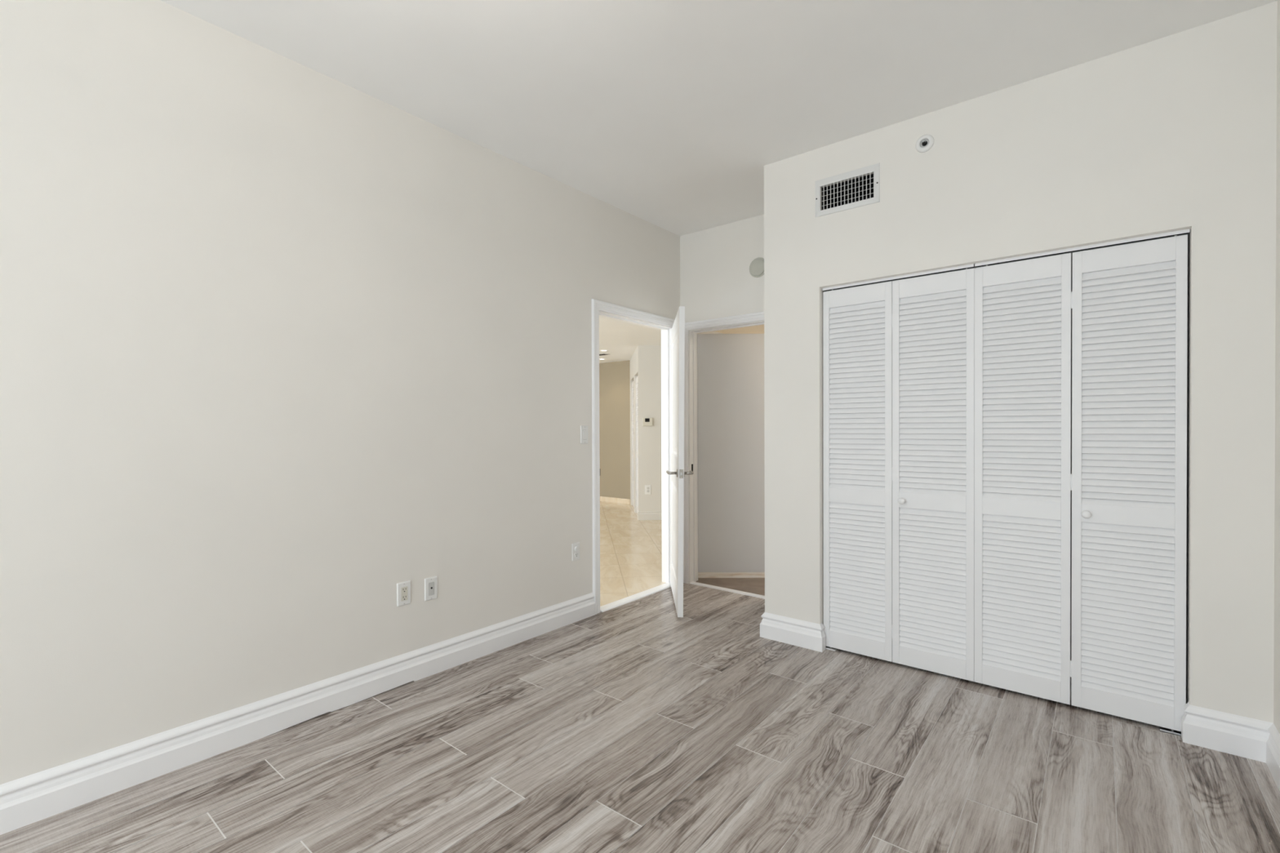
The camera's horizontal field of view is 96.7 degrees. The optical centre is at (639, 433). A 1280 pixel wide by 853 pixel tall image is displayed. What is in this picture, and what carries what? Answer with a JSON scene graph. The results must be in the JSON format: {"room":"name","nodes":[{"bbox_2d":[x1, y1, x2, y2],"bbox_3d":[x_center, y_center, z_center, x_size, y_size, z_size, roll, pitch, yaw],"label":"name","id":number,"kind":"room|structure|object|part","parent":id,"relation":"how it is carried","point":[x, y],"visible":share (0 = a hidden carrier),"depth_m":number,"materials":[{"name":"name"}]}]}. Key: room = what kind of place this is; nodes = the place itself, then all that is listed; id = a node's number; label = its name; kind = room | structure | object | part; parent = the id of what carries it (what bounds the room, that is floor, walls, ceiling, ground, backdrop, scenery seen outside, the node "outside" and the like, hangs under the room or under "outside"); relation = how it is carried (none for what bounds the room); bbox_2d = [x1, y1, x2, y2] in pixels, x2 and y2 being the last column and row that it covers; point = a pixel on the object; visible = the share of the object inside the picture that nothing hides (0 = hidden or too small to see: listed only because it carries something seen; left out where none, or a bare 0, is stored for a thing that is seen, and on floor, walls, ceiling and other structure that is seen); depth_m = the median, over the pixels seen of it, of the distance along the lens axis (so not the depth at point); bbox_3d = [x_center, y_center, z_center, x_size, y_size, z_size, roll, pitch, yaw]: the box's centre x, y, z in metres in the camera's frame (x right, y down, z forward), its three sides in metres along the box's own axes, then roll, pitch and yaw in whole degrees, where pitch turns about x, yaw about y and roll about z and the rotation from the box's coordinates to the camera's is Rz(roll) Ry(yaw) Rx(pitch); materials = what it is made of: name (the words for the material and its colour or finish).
{"room":"empty bedroom","nodes":[
{"label":"empty bedroom","id":0,"kind":"room"},
{"bbox_2d":[0,0,679,784],"bbox_3d":[-2.053,-0.165,1.760,0.112,2.797,7.656,0,1,39],"label":"wall","id":1,"kind":"structure","parent":0,"point":[285,346],"depth_m":2.29,"materials":[{"name":"beige paint"}]},
{"bbox_2d":[0,592,595,835],"bbox_3d":[-2.310,1.165,1.341,0.022,0.146,6.358,0,1,39],"label":"baseboard","id":2,"kind":"structure","parent":1,"relation":"attached to","point":[25,801],"depth_m":2.24,"materials":[{"name":"white wood"}]},
{"bbox_2d":[396,580,410,606],"bbox_3d":[-1.152,0.782,2.781,0.008,0.114,0.072,0,1,39],"label":"wall outlet","id":3,"kind":"object","parent":1,"relation":"attached to","point":[403,588],"visible":1,"depth_m":2.78,"materials":[{"name":"white plastic"}]},
{"bbox_2d":[400,586,407,600],"bbox_3d":[-1.150,0.782,2.780,0.002,0.067,0.034,0,1,39],"label":"receptacle","id":4,"kind":"object","parent":3,"relation":"attached to","point":[403,588],"depth_m":2.78,"materials":[{"name":"beige plastic"}]},
{"bbox_2d":[424,576,437,601],"bbox_3d":[-1.061,0.788,2.894,0.007,0.114,0.072,0,1,39],"label":"cable plate","id":5,"kind":"object","parent":1,"relation":"attached to","point":[430,584],"visible":1,"depth_m":2.89,"materials":[{"name":"white plastic"}]},
{"bbox_2d":[571,542,579,561],"bbox_3d":[-0.410,0.766,3.690,0.017,0.114,0.072,0,1,39],"label":"duplex outlet","id":6,"kind":"object","parent":1,"relation":"attached to","point":[575,546],"visible":1,"depth_m":3.68,"materials":[{"name":"white plastic"}]},
{"bbox_2d":[580,425,588,444],"bbox_3d":[-0.363,0.007,3.750,0.011,0.120,0.072,0,1,39],"label":"light switch","id":7,"kind":"object","parent":1,"relation":"attached to","point":[584,428],"visible":1,"depth_m":3.74,"materials":[{"name":"white plastic"}]},
{"bbox_2d":[591,298,764,614],"bbox_3d":[0.345,0.152,4.012,1.048,2.110,1.148,0,1,39],"label":"door frame","id":8,"kind":"structure","parent":1,"relation":"attached to","point":[597,305],"depth_m":4.56,"materials":[{"name":"white wood"}]},
{"bbox_2d":[666,306,693,617],"bbox_3d":[0.264,0.181,4.095,0.176,2.008,0.862,0,0,0],"label":"door","id":9,"kind":"structure","parent":1,"relation":"in","point":[677,473],"depth_m":3.75,"materials":[{"name":"white paint"}]},
{"bbox_3d":[0.210,0.259,3.792,0.064,0.019,0.127,0,0,0],"label":"lever handle","id":10,"kind":"part","parent":9,"relation":"part of","materials":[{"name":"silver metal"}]},
{"bbox_3d":[0.266,0.259,3.675,0.025,0.057,0.002,0,0,0],"label":"latch plate","id":11,"kind":"part","parent":9,"relation":"part of","materials":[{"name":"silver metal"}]},
{"bbox_3d":[0.321,0.259,3.792,0.064,0.019,0.127,0,0,0],"label":"lever handle","id":12,"kind":"part","parent":9,"relation":"part of","materials":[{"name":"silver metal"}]},
{"bbox_2d":[599,360,630,498],"bbox_3d":[-1.669,-0.026,10.679,3.965,2.375,0.101,0,1,39],"label":"wall","id":13,"kind":"structure","parent":0,"point":[615,376],"depth_m":9.61,"materials":[{"name":"beige paint"}]},
{"bbox_2d":[600,496,630,504],"bbox_3d":[-1.701,1.120,10.645,3.964,0.085,0.012,0,1,39],"label":"baseboard","id":14,"kind":"structure","parent":13,"relation":"attached to","point":[605,499],"depth_m":9.60,"materials":[{"name":"beige stone"}]},
{"bbox_2d":[599,315,661,363],"bbox_3d":[-1.722,-1.222,8.008,7.240,0.060,9.700,0,1,39],"label":"ceiling","id":15,"kind":"structure","parent":0,"point":[621,340],"depth_m":7.12,"materials":[{"name":"white paint"}]},
{"bbox_2d":[630,346,638,513],"bbox_3d":[0.203,-0.016,8.641,0.600,2.375,1.750,0,0,-5],"label":"wall","id":16,"kind":"structure","parent":0,"point":[633,361],"depth_m":8.51,"materials":[{"name":"paint"}]},
{"bbox_2d":[631,381,634,507],"bbox_3d":[-0.088,0.166,8.934,0.028,1.983,0.636,0,0,-5],"label":"door frame","id":17,"kind":"structure","parent":16,"relation":"in","point":[633,474],"depth_m":9.17,"materials":[{"name":"white paint"}]},
{"bbox_3d":[-0.091,-0.235,8.930,0.020,0.991,0.570,0,0,-5],"label":"louver panel","id":18,"kind":"part","parent":17,"relation":"part of","materials":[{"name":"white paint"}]},
{"bbox_3d":[-0.088,0.700,8.938,0.020,0.721,0.570,0,0,-5],"label":"louver panel","id":19,"kind":"part","parent":17,"relation":"part of","materials":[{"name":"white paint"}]},
{"bbox_2d":[635,376,638,513],"bbox_3d":[-0.017,0.173,8.100,0.028,1.983,0.579,0,0,-5],"label":"door frame","id":20,"kind":"structure","parent":16,"relation":"in","point":[637,385],"depth_m":8.30,"materials":[{"name":"white paint"}]},
{"bbox_3d":[-0.019,-0.229,8.097,0.020,0.991,0.513,0,0,-5],"label":"louver panel","id":21,"kind":"part","parent":20,"relation":"part of","materials":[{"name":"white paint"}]},
{"bbox_3d":[-0.016,0.706,8.104,0.020,0.721,0.513,0,0,-5],"label":"louver panel","id":22,"kind":"part","parent":20,"relation":"part of","materials":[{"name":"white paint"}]},
{"bbox_2d":[0,501,1279,852],"bbox_3d":[-1.643,1.232,5.429,10.620,0.062,13.650,0,1,39],"label":"floor","id":23,"kind":"structure","parent":0,"point":[637,726],"depth_m":2.09,"materials":[{"name":"grey wood"}]},
{"bbox_2d":[600,582,671,612],"bbox_3d":[-0.017,1.201,4.220,0.088,0.012,0.856,0,1,39],"label":"threshold","id":24,"kind":"object","parent":23,"relation":"on","point":[635,597],"visible":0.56,"depth_m":4.17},
{"bbox_2d":[689,581,764,599],"bbox_3d":[0.709,1.198,4.344,0.754,0.011,0.052,0,1,39],"label":"threshold","id":25,"kind":"object","parent":23,"relation":"on","point":[692,582],"visible":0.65,"depth_m":4.36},
{"bbox_2d":[826,646,836,651],"bbox_3d":[1.070,1.198,3.197,0.060,0.026,0.032,0,1,39],"label":"pivot bracket","id":26,"kind":"object","parent":23,"relation":"on","point":[827,648],"visible":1,"depth_m":3.19,"materials":[{"name":"white metal"}]},
{"bbox_2d":[1159,727,1181,736],"bbox_3d":[2.162,1.201,2.313,0.077,0.026,0.032,0,1,39],"label":"pivot bracket","id":27,"kind":"object","parent":23,"relation":"on","point":[1171,731],"visible":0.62,"depth_m":2.31,"materials":[{"name":"silver metal"}]},
{"bbox_2d":[637,345,661,511],"bbox_3d":[1.272,-0.014,7.875,2.600,2.375,0.040,0,0,-5],"label":"wall","id":28,"kind":"structure","parent":0,"point":[649,357],"depth_m":7.76,"materials":[{"name":"paint"}]},
{"bbox_2d":[642,417,652,426],"bbox_3d":[0.103,-0.158,7.740,0.136,0.114,0.027,0,0,-5],"label":"thermostat","id":29,"kind":"object","parent":28,"relation":"attached to","point":[646,421],"visible":1,"depth_m":7.73,"materials":[{"name":"beige plastic"}]},
{"bbox_2d":[644,484,651,494],"bbox_3d":[0.111,0.763,7.757,0.085,0.128,0.008,0,0,-5],"label":"hall outlet","id":30,"kind":"object","parent":28,"relation":"attached to","point":[647,487],"visible":1,"depth_m":7.75,"materials":[{"name":"white plastic"}]},
{"bbox_2d":[637,511,661,519],"bbox_3d":[1.270,1.113,7.882,2.614,0.120,0.066,0,0,-5],"label":"baseboard","id":31,"kind":"structure","parent":28,"relation":"attached to","point":[643,515],"depth_m":7.75,"materials":[{"name":"paint"}]},
{"bbox_2d":[160,0,1277,235],"bbox_3d":[-0.778,-1.620,0.713,3.406,0.120,7.656,0,1,39],"label":"ceiling","id":32,"kind":"structure","parent":0,"point":[668,114],"depth_m":2.42,"materials":[{"name":"white paint"}]},
{"bbox_2d":[680,214,764,507],"bbox_3d":[1.831,-0.203,4.802,2.198,2.797,2.228,0,1,39],"label":"wall","id":33,"kind":"structure","parent":0,"point":[717,282],"depth_m":4.35,"materials":[{"name":"beige paint"}]},
{"bbox_2d":[697,333,764,577],"bbox_3d":[0.840,0.182,4.664,0.753,1.991,0.044,0,0,0],"label":"wall","id":34,"kind":"structure","parent":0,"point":[731,366],"depth_m":4.64,"materials":[{"name":"grey white paint"}]},
{"bbox_2d":[714,324,764,333],"bbox_3d":[1.870,-1.079,4.847,2.198,0.352,2.094,0,1,39],"label":"ceiling","id":35,"kind":"structure","parent":0,"point":[759,329],"depth_m":5.00,"materials":[{"name":"beige paint"}]},
{"bbox_2d":[764,0,1277,723],"bbox_3d":[1.756,-0.189,3.010,2.053,2.797,0.696,0,1,39],"label":"wall","id":36,"kind":"structure","parent":0,"point":[1177,131],"depth_m":2.35,"materials":[{"name":"beige paint"}]},
{"bbox_2d":[760,612,826,652],"bbox_3d":[1.080,1.135,3.544,0.380,0.146,0.696,0,1,39],"label":"baseboard","id":37,"kind":"structure","parent":36,"relation":"attached to","point":[802,633],"depth_m":3.26,"materials":[{"name":"white wood"}]},
{"bbox_2d":[815,162,879,217],"bbox_3d":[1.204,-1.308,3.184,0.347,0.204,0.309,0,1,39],"label":"air vent","id":38,"kind":"object","parent":36,"relation":"in","point":[862,191],"visible":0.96,"depth_m":3.11,"materials":[{"name":"white metal"}]},
{"bbox_2d":[822,263,974,291],"bbox_3d":[1.321,-0.809,2.976,0.742,0.014,0.030,0,1,39],"label":"door track","id":39,"kind":"object","parent":36,"relation":"attached to","point":[967,266],"visible":1,"depth_m":2.94,"materials":[{"name":"white metal"}]},
{"bbox_2d":[822,268,974,681],"bbox_3d":[1.316,0.197,2.969,0.741,1.998,0.066,0,1,39],"label":"bifold closet door","id":40,"kind":"structure","parent":39,"relation":"hanging from","point":[899,355],"depth_m":2.95,"materials":[{"name":"white paint"}]},
{"bbox_3d":[1.180,-0.200,3.097,0.300,1.003,0.020,0,1,39],"label":"louver panel","id":41,"kind":"part","parent":40,"relation":"part of","materials":[{"name":"white paint"}]},
{"bbox_3d":[1.183,0.742,3.104,0.300,0.720,0.020,0,1,39],"label":"louver panel","id":42,"kind":"part","parent":40,"relation":"part of","materials":[{"name":"white paint"}]},
{"bbox_3d":[1.182,0.200,3.101,0.366,1.991,0.028,0,1,39],"label":"door","id":43,"kind":"part","parent":40,"relation":"part of","materials":[{"name":"white paint"}]},
{"bbox_3d":[1.346,0.346,2.928,0.035,0.035,0.038,0,1,39],"label":"knob","id":44,"kind":"part","parent":40,"relation":"part of","materials":[{"name":"white paint"}]},
{"bbox_3d":[1.472,0.743,2.871,0.307,0.720,0.020,0,1,39],"label":"louver panel","id":45,"kind":"part","parent":40,"relation":"part of","materials":[{"name":"white paint"}]},
{"bbox_3d":[1.468,-0.199,2.863,0.307,1.003,0.020,0,1,39],"label":"louver panel","id":46,"kind":"part","parent":40,"relation":"part of","materials":[{"name":"white paint"}]},
{"bbox_3d":[1.470,0.201,2.867,0.373,1.991,0.028,0,1,39],"label":"door","id":47,"kind":"part","parent":40,"relation":"part of","materials":[{"name":"white paint"}]},
{"bbox_2d":[915,134,933,152],"bbox_3d":[1.403,-1.439,2.814,0.085,0.085,0.033,0,1,39],"label":"sprinkler","id":48,"kind":"object","parent":36,"relation":"attached to","point":[926,141],"visible":1,"depth_m":2.82,"materials":[{"name":"white plastic"}]},
{"bbox_2d":[974,228,1190,267],"bbox_3d":[1.902,-0.807,2.506,0.744,0.014,0.030,0,1,39],"label":"door track","id":49,"kind":"object","parent":36,"relation":"attached to","point":[1184,232],"visible":1,"depth_m":2.46,"materials":[{"name":"white metal"}]},
{"bbox_2d":[973,234,1187,731],"bbox_3d":[1.892,0.199,2.502,0.740,1.998,0.066,0,1,39],"label":"bifold closet door","id":50,"kind":"structure","parent":49,"relation":"hanging from","point":[1128,303],"depth_m":2.47,"materials":[{"name":"white paint"}]},
{"bbox_3d":[1.761,0.743,2.637,0.304,0.720,0.020,0,1,39],"label":"louver panel","id":51,"kind":"part","parent":50,"relation":"part of","materials":[{"name":"white paint"}]},
{"bbox_3d":[1.758,-0.198,2.629,0.304,1.003,0.020,0,1,39],"label":"louver panel","id":52,"kind":"part","parent":50,"relation":"part of","materials":[{"name":"white paint"}]},
{"bbox_3d":[1.760,0.202,2.633,0.370,1.991,0.028,0,1,39],"label":"door","id":53,"kind":"part","parent":50,"relation":"part of","materials":[{"name":"white paint"}]},
{"bbox_3d":[1.926,0.348,2.459,0.035,0.035,0.038,0,1,39],"label":"knob","id":54,"kind":"part","parent":50,"relation":"part of","materials":[{"name":"white paint"}]},
{"bbox_3d":[2.050,0.744,2.403,0.300,0.720,0.020,0,1,39],"label":"louver panel","id":55,"kind":"part","parent":50,"relation":"part of","materials":[{"name":"white paint"}]},
{"bbox_3d":[2.046,-0.197,2.395,0.300,1.003,0.020,0,1,39],"label":"louver panel","id":56,"kind":"part","parent":50,"relation":"part of","materials":[{"name":"white paint"}]},
{"bbox_3d":[2.049,0.203,2.399,0.366,1.991,0.028,0,1,39],"label":"door","id":57,"kind":"part","parent":50,"relation":"part of","materials":[{"name":"white paint"}]},
{"bbox_2d":[1273,0,1279,733],"bbox_3d":[0.458,-0.158,-0.344,0.150,2.797,7.544,0,1,39],"label":"wall","id":58,"kind":"structure","parent":0,"point":[1277,496],"depth_m":2.07,"materials":[{"name":"beige paint"}]},
{"bbox_2d":[1181,702,1279,791],"bbox_3d":[0.147,1.170,-0.410,0.245,0.146,6.728,0,1,39],"label":"baseboard","id":59,"kind":"structure","parent":58,"relation":"attached to","point":[1249,738],"depth_m":2.16,"materials":[{"name":"white wood"}]}
]}

